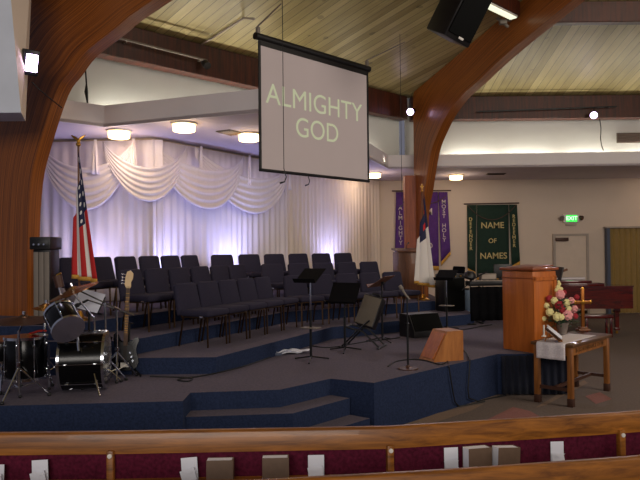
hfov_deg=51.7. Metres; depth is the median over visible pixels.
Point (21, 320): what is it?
cymbal stand
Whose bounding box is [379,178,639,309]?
wall
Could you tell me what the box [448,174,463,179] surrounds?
ceiling light
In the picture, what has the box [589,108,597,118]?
spotlight
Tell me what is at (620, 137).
air vent
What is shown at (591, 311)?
baseboard
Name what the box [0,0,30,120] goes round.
wall
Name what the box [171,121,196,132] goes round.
ceiling light
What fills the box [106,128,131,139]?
ceiling light
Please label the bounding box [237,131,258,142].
ceiling light
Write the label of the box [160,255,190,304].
chair
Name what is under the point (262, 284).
chair
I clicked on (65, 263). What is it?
chair
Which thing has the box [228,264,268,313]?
chair
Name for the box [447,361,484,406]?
cable
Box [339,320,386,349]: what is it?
stand
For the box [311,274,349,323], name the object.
chair
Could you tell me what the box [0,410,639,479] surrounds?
pew
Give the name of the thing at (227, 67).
beam
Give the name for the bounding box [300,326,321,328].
tray
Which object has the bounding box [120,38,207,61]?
pipe
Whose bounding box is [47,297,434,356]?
choir riser
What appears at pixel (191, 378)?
cable
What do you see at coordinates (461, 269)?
chair
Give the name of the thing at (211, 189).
swag
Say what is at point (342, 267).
chair
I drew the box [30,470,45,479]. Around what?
envelope
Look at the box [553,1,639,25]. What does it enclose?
beam
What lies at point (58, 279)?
cup
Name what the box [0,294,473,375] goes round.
choir riser
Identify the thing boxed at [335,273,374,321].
chair
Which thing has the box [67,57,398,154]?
wall
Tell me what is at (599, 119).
cable
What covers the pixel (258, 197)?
swag
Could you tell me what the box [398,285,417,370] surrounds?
microphone stand
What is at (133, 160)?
curtain tail
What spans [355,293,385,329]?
amplifier
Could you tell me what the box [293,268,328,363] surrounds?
music stand
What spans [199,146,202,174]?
curtain tail
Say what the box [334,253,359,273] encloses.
chair
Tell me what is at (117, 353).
boom stand
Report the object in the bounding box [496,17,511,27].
clamp
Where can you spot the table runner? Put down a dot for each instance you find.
(552, 348)
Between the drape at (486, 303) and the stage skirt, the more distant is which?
the drape at (486, 303)
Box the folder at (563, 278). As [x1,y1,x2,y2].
[557,277,584,279]
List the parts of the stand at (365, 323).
leg, leg, leg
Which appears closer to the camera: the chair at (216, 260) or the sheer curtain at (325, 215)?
the chair at (216, 260)
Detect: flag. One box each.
[71,135,96,320]
[414,184,434,299]
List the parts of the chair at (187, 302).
leg, backrest, leg, seat frame, seat, leg, leg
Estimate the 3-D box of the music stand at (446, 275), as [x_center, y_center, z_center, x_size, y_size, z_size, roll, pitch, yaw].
[2.142,1.033,11.382,0.424,1.030,0.441,-1,-1,30]
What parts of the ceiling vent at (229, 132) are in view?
frame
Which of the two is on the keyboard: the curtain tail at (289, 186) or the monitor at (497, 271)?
the monitor at (497, 271)
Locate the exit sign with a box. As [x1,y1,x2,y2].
[559,214,583,224]
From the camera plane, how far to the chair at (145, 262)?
10.36 m
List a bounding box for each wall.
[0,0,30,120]
[53,138,379,300]
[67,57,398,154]
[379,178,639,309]
[404,98,639,154]
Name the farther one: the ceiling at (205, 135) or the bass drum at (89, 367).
the ceiling at (205, 135)
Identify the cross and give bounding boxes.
[574,287,591,330]
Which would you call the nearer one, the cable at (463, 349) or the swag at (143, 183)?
the cable at (463, 349)
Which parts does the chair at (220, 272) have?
backrest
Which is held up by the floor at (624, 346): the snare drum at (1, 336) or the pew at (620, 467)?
the pew at (620, 467)
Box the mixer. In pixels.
[479,273,495,279]
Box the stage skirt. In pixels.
[501,355,566,394]
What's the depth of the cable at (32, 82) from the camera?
8.57 m
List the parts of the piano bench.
seat, leg, leg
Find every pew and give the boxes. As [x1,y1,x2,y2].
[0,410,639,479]
[251,455,639,479]
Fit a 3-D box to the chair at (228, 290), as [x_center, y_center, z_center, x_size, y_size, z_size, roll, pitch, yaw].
[-1.114,0.968,9.422,0.581,0.797,0.505,-1,-1,26]
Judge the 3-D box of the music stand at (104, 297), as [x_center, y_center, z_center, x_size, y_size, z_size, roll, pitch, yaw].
[-2.524,1.051,7.253,0.410,0.981,0.404,-1,-1,0]
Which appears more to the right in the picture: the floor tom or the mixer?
the mixer
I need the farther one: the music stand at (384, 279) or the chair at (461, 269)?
the chair at (461, 269)
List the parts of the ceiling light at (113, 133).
plate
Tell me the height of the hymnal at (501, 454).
0.135 m
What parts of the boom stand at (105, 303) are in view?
boom arm, leg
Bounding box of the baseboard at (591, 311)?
[558,310,605,313]
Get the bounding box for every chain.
[257,3,281,26]
[366,42,404,60]
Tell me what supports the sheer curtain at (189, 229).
hanging from the ceiling at (205, 135)
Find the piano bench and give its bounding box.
[579,314,613,336]
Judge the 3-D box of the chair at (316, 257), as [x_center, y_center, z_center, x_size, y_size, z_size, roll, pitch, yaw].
[0.169,0.660,13.042,0.505,0.797,0.581,0,-1,-35]
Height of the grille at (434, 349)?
0.318 m
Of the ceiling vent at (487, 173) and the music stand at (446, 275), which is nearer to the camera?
the music stand at (446, 275)
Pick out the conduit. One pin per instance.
(243, 18)
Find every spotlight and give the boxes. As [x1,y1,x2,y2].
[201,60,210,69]
[406,104,415,115]
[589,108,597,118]
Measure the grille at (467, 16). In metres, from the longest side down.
0.900 x 0.430 x 0.030 m
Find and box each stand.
[0,311,50,404]
[32,300,55,386]
[49,282,122,389]
[66,291,127,380]
[75,299,137,382]
[77,297,111,377]
[111,322,141,376]
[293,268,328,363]
[326,282,361,353]
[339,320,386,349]
[366,275,394,342]
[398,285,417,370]
[433,270,458,328]
[545,327,562,341]
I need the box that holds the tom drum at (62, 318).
[43,300,84,350]
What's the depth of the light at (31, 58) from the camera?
7.77 m
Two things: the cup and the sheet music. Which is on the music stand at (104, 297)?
the sheet music
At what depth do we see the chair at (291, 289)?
10.82 m
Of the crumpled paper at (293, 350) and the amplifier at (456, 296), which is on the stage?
the crumpled paper at (293, 350)
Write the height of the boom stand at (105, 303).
1.011 m
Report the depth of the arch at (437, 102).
14.48 m
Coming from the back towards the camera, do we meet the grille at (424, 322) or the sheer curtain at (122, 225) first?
the sheer curtain at (122, 225)
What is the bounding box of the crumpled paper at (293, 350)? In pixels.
[280,348,309,353]
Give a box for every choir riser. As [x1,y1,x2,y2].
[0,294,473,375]
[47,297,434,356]
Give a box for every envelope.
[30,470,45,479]
[180,467,196,479]
[307,465,323,475]
[444,459,458,468]
[551,452,564,460]
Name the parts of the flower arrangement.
flower, flower, flower, flower, flower, flower, flower, flower, flower, flower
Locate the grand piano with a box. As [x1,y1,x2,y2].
[551,266,633,332]
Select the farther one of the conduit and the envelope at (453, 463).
the conduit
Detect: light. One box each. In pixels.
[22,48,39,76]
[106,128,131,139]
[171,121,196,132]
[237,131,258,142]
[369,172,381,177]
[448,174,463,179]
[488,2,517,19]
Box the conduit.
[202,17,254,44]
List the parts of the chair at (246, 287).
leg, backrest, leg, seat, leg, leg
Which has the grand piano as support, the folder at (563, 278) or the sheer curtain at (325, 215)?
the folder at (563, 278)
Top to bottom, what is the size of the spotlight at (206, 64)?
0.211 m
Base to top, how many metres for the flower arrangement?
0.720 m
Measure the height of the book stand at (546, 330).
0.158 m
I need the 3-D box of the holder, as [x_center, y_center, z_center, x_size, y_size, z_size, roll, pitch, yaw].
[-2.804,0.803,7.089,0.133,0.916,0.100,-1,-1,0]
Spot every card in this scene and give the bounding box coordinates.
[0,464,3,479]
[32,459,47,479]
[181,457,197,479]
[308,455,323,475]
[444,447,457,468]
[550,441,563,460]
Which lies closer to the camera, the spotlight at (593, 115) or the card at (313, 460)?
the card at (313, 460)
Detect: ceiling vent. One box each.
[216,129,240,135]
[486,173,505,174]
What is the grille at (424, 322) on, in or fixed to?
attached to the stage monitor at (421, 324)
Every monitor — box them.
[399,312,442,337]
[419,328,463,361]
[493,264,511,279]
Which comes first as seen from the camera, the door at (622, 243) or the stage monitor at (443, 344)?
the stage monitor at (443, 344)
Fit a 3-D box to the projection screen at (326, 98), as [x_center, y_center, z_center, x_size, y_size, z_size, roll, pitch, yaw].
[-0.034,-1.892,9.705,0.098,1.950,2.388,-1,-1,44]
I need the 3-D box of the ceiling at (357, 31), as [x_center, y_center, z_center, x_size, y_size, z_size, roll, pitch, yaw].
[6.717,-5.138,10.002,17.422,2.817,15.932,0,-1,-45]
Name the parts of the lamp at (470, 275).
boom arm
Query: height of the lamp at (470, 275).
0.991 m
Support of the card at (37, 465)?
in the pew at (117, 454)
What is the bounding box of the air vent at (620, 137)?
[616,133,639,142]
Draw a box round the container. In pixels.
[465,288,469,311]
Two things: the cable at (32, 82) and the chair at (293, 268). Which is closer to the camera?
the cable at (32, 82)
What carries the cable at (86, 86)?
hanging from the wall at (109, 82)
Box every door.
[552,234,589,313]
[603,226,639,313]
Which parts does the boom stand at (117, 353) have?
boom arm, leg, leg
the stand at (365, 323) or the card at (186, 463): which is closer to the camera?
the card at (186, 463)
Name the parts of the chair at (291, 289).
backrest, leg, seat, leg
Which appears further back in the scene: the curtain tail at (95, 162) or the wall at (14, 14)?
the curtain tail at (95, 162)
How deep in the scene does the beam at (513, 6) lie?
12.25 m
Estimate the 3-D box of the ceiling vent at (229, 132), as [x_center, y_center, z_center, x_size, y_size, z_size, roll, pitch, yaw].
[-1.505,-1.801,11.100,0.300,0.030,0.420,-1,-1,30]
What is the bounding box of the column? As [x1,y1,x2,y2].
[403,175,415,247]
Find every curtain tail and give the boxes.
[91,139,99,173]
[130,138,136,165]
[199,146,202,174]
[248,155,250,184]
[288,174,291,189]
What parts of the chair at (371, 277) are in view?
backrest, seat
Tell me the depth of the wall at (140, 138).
11.74 m
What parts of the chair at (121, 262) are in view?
backrest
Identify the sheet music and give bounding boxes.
[74,289,105,312]
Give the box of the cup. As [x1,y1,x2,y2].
[52,274,63,287]
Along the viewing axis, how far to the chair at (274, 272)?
11.57 m
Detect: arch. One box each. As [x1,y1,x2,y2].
[0,0,171,315]
[413,0,584,297]
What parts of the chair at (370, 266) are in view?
backrest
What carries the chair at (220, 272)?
on the choir riser at (160, 336)
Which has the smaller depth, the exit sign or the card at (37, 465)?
the card at (37, 465)
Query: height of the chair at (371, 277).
0.797 m
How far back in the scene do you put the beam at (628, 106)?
16.52 m
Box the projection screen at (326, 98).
[253,26,370,182]
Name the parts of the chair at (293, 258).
backrest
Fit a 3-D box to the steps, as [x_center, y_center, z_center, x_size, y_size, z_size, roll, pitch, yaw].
[-0.399,1.856,6.484,1.977,0.353,0.821,0,-1,-25]
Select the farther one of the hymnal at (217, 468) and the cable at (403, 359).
the cable at (403, 359)
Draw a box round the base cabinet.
[33,249,59,324]
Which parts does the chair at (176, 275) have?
backrest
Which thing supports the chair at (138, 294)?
on the choir riser at (160, 336)
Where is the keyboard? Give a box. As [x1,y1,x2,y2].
[465,279,502,285]
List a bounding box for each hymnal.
[206,457,233,479]
[262,454,288,478]
[462,445,491,467]
[492,445,519,465]
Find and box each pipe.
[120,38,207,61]
[478,106,616,112]
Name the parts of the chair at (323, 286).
backrest, seat, leg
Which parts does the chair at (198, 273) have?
backrest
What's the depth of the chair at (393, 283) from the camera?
12.07 m
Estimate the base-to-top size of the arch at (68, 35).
7.831 m
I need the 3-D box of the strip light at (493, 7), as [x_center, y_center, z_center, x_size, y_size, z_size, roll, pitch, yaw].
[3.000,-4.224,11.852,0.160,0.060,1.940,-1,-1,45]
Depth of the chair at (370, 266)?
12.87 m
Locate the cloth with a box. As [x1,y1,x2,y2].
[29,330,46,333]
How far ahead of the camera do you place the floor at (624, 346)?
8.64 m
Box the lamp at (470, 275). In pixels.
[462,271,486,324]
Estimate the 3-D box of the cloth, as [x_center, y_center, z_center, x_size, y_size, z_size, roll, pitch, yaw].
[-2.865,0.931,6.707,0.132,0.048,0.123,-1,-1,0]
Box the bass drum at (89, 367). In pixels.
[55,330,115,396]
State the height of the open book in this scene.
0.167 m
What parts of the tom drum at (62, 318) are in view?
mount arm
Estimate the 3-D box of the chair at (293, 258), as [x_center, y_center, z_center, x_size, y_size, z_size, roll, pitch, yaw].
[-0.281,0.659,12.727,0.505,0.797,0.581,0,-1,-35]
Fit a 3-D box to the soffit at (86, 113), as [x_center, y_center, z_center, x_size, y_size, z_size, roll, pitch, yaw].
[4.417,-1.996,14.502,22.671,0.341,5.539,0,-1,-21]
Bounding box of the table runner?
[536,333,595,360]
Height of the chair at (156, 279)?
0.797 m
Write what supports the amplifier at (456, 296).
on the choir riser at (194, 357)
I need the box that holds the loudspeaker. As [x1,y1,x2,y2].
[427,0,491,47]
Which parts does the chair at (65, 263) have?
backrest, seat, seat frame, leg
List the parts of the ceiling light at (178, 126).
plate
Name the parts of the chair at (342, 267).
backrest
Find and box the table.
[531,331,611,407]
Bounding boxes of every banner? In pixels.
[392,190,450,269]
[464,202,519,279]
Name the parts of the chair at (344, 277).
backrest, seat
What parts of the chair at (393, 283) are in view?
backrest, seat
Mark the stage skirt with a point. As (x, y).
(517, 371)
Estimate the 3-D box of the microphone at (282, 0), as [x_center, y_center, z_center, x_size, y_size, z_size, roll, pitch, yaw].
[-0.493,-2.613,8.528,0.098,3.790,0.028,0,-1,-23]
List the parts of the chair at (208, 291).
leg, backrest, leg, seat, leg, leg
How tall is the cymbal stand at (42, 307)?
0.912 m
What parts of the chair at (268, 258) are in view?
backrest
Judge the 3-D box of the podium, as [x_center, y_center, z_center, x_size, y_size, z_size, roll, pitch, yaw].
[1.847,0.632,13.922,0.560,1.179,0.500,0,-1,-10]
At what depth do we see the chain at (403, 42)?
11.71 m
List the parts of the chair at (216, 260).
backrest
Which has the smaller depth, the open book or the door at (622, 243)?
the open book
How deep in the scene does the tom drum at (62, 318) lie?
6.33 m
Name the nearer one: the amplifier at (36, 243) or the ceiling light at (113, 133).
the amplifier at (36, 243)
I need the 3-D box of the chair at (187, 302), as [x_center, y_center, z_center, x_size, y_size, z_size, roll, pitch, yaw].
[-1.541,0.959,8.547,0.581,0.797,0.505,-1,-1,26]
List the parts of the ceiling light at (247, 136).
plate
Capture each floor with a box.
[0,288,361,339]
[403,313,639,424]
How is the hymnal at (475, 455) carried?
on the pew at (117, 454)
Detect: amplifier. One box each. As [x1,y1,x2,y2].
[30,237,61,249]
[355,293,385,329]
[435,273,464,311]
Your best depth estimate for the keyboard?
12.24 m
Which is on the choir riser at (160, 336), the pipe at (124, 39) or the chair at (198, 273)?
the chair at (198, 273)
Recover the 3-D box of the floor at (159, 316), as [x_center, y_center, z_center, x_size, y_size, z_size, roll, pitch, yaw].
[-1.507,1.162,13.258,4.221,0.170,13.425,-1,-1,38]
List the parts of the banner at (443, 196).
panel, rod, panel, panel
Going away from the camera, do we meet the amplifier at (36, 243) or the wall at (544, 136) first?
the amplifier at (36, 243)
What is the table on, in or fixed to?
on the floor at (624, 346)
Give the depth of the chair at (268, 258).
12.56 m
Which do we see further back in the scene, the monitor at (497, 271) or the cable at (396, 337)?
the monitor at (497, 271)
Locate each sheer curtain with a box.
[40,140,163,300]
[152,139,287,285]
[287,174,379,277]
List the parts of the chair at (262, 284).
leg, backrest, seat, leg, leg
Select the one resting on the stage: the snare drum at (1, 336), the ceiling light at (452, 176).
the snare drum at (1, 336)
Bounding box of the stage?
[0,320,565,431]
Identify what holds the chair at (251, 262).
on the floor at (159, 316)
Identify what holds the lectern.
on the stage
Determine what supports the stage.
on the floor at (624, 346)
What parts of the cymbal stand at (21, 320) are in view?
leg, leg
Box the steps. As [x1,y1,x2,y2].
[185,395,369,428]
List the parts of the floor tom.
leg, leg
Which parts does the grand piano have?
lid, lid, leg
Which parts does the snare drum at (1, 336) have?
leg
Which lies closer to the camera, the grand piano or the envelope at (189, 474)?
the envelope at (189, 474)
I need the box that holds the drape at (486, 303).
[470,286,502,320]
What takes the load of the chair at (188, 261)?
on the floor at (159, 316)
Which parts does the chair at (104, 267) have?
backrest, seat, leg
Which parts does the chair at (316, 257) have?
backrest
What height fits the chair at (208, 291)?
0.797 m
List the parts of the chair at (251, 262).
backrest, seat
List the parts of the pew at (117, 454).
post, rail, panel, post, post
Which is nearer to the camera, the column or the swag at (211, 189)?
the swag at (211, 189)
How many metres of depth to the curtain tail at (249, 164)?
13.42 m
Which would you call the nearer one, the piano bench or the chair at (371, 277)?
the chair at (371, 277)
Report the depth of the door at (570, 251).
19.20 m
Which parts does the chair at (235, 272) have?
backrest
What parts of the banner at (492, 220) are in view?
panel, rod, panel, panel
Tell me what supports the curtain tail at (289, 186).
hanging from the ceiling at (205, 135)
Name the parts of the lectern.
rail, frame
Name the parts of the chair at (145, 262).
backrest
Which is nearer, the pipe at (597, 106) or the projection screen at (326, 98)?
the projection screen at (326, 98)
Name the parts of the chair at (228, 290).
backrest, leg, seat, leg, leg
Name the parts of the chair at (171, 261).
backrest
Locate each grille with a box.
[410,313,442,331]
[421,331,444,359]
[447,278,463,309]
[448,0,491,42]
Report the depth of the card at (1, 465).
3.37 m
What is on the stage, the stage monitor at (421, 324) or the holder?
the stage monitor at (421, 324)
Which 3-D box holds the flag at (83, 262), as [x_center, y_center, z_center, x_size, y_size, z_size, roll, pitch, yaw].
[-2.999,-0.162,8.404,0.402,2.361,0.260,-1,-1,0]
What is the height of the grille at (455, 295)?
0.600 m
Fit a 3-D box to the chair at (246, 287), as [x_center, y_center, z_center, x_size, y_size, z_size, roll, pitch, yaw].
[-0.901,0.973,9.861,0.581,0.797,0.505,-1,-1,27]
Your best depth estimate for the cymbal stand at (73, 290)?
6.84 m
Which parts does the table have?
leg, leg, leg, leg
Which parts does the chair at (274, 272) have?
backrest, seat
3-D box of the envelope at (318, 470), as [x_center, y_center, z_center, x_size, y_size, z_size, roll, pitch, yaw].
[-0.022,1.193,3.379,0.085,0.073,0.014,-1,-1,-2]
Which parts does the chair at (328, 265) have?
backrest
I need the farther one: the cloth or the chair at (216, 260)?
the chair at (216, 260)
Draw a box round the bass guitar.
[111,271,138,370]
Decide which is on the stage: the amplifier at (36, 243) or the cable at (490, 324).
the cable at (490, 324)
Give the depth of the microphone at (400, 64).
13.03 m
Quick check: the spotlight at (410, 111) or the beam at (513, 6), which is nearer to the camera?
the beam at (513, 6)
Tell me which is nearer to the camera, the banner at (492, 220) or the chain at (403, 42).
the chain at (403, 42)
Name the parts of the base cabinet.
panel, panel, panel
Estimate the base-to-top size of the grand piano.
1.488 m
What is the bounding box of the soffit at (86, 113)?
[59,89,639,168]
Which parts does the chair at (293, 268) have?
backrest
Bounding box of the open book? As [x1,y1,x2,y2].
[546,325,561,340]
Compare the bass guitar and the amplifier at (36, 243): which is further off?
the amplifier at (36, 243)
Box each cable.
[32,82,61,107]
[84,71,87,102]
[150,357,269,381]
[312,337,399,347]
[387,359,446,366]
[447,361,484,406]
[461,324,491,329]
[463,349,505,401]
[599,119,603,150]
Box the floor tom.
[3,333,50,397]
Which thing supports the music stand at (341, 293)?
on the stage
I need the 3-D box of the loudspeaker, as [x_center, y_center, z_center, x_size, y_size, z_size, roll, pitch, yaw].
[1.965,-3.428,8.998,1.011,1.563,0.612,-1,-1,33]
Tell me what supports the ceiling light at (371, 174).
attached to the ceiling at (205, 135)
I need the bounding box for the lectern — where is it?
[499,264,558,352]
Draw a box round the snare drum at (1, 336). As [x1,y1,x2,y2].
[0,335,22,394]
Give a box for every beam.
[97,27,406,120]
[409,95,639,121]
[492,0,519,15]
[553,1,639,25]
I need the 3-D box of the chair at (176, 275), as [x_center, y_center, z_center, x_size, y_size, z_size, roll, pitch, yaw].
[-1.877,0.800,9.694,0.581,0.797,0.505,-1,-1,26]
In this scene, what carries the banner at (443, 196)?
attached to the wall at (608, 202)
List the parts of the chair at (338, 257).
backrest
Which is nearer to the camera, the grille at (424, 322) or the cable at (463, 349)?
the cable at (463, 349)
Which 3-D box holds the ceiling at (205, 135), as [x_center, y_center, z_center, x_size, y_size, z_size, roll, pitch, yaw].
[4.493,-1.830,16.016,23.868,0.050,8.320,0,-1,-21]
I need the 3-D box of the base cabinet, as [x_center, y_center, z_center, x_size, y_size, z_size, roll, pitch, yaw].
[-3.329,0.566,8.037,0.200,0.901,0.311,-1,-1,0]
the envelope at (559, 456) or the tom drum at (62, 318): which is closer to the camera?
the envelope at (559, 456)
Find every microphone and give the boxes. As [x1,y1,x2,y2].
[280,0,286,183]
[399,64,403,206]
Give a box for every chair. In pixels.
[59,257,112,316]
[92,257,137,313]
[114,256,161,310]
[117,269,171,331]
[138,256,168,307]
[143,268,193,327]
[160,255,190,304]
[167,267,215,323]
[173,282,228,347]
[180,255,199,274]
[189,266,234,319]
[196,281,248,342]
[209,265,252,316]
[211,255,247,276]
[217,279,266,337]
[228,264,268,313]
[236,278,283,333]
[238,254,272,290]
[254,277,298,329]
[261,264,298,311]
[264,254,287,296]
[283,275,324,326]
[287,263,323,309]
[288,253,309,293]
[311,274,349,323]
[312,253,336,274]
[313,262,334,307]
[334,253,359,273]
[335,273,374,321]
[337,262,358,302]
[359,261,394,302]
[359,272,397,319]
[382,271,420,315]
[435,266,464,306]
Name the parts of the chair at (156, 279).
backrest, seat, leg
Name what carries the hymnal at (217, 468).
on the pew at (117, 454)
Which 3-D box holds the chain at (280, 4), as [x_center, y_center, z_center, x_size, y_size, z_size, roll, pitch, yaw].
[-0.751,-3.449,10.064,0.023,1.190,2.338,-1,-1,5]
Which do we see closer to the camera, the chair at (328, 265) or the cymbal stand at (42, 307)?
the cymbal stand at (42, 307)
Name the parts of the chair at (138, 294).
leg, backrest, leg, seat, leg, seat frame, leg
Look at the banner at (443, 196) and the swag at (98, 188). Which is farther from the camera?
the banner at (443, 196)
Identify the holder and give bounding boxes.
[52,272,63,299]
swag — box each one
[45,144,131,209]
[103,142,186,201]
[150,140,243,208]
[195,147,287,213]
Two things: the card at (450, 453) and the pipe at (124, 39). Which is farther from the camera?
the pipe at (124, 39)
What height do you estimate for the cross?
0.608 m
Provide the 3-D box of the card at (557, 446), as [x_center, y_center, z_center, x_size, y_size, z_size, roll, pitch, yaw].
[1.287,1.154,3.580,0.080,0.121,0.010,0,-1,-10]
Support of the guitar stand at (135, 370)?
on the stage
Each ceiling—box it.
[53,109,639,180]
[135,0,639,97]
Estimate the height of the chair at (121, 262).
0.797 m
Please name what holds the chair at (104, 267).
on the floor at (159, 316)
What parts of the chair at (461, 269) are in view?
backrest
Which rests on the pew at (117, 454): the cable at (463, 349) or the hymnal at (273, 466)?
the hymnal at (273, 466)
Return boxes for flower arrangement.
[542,280,580,333]

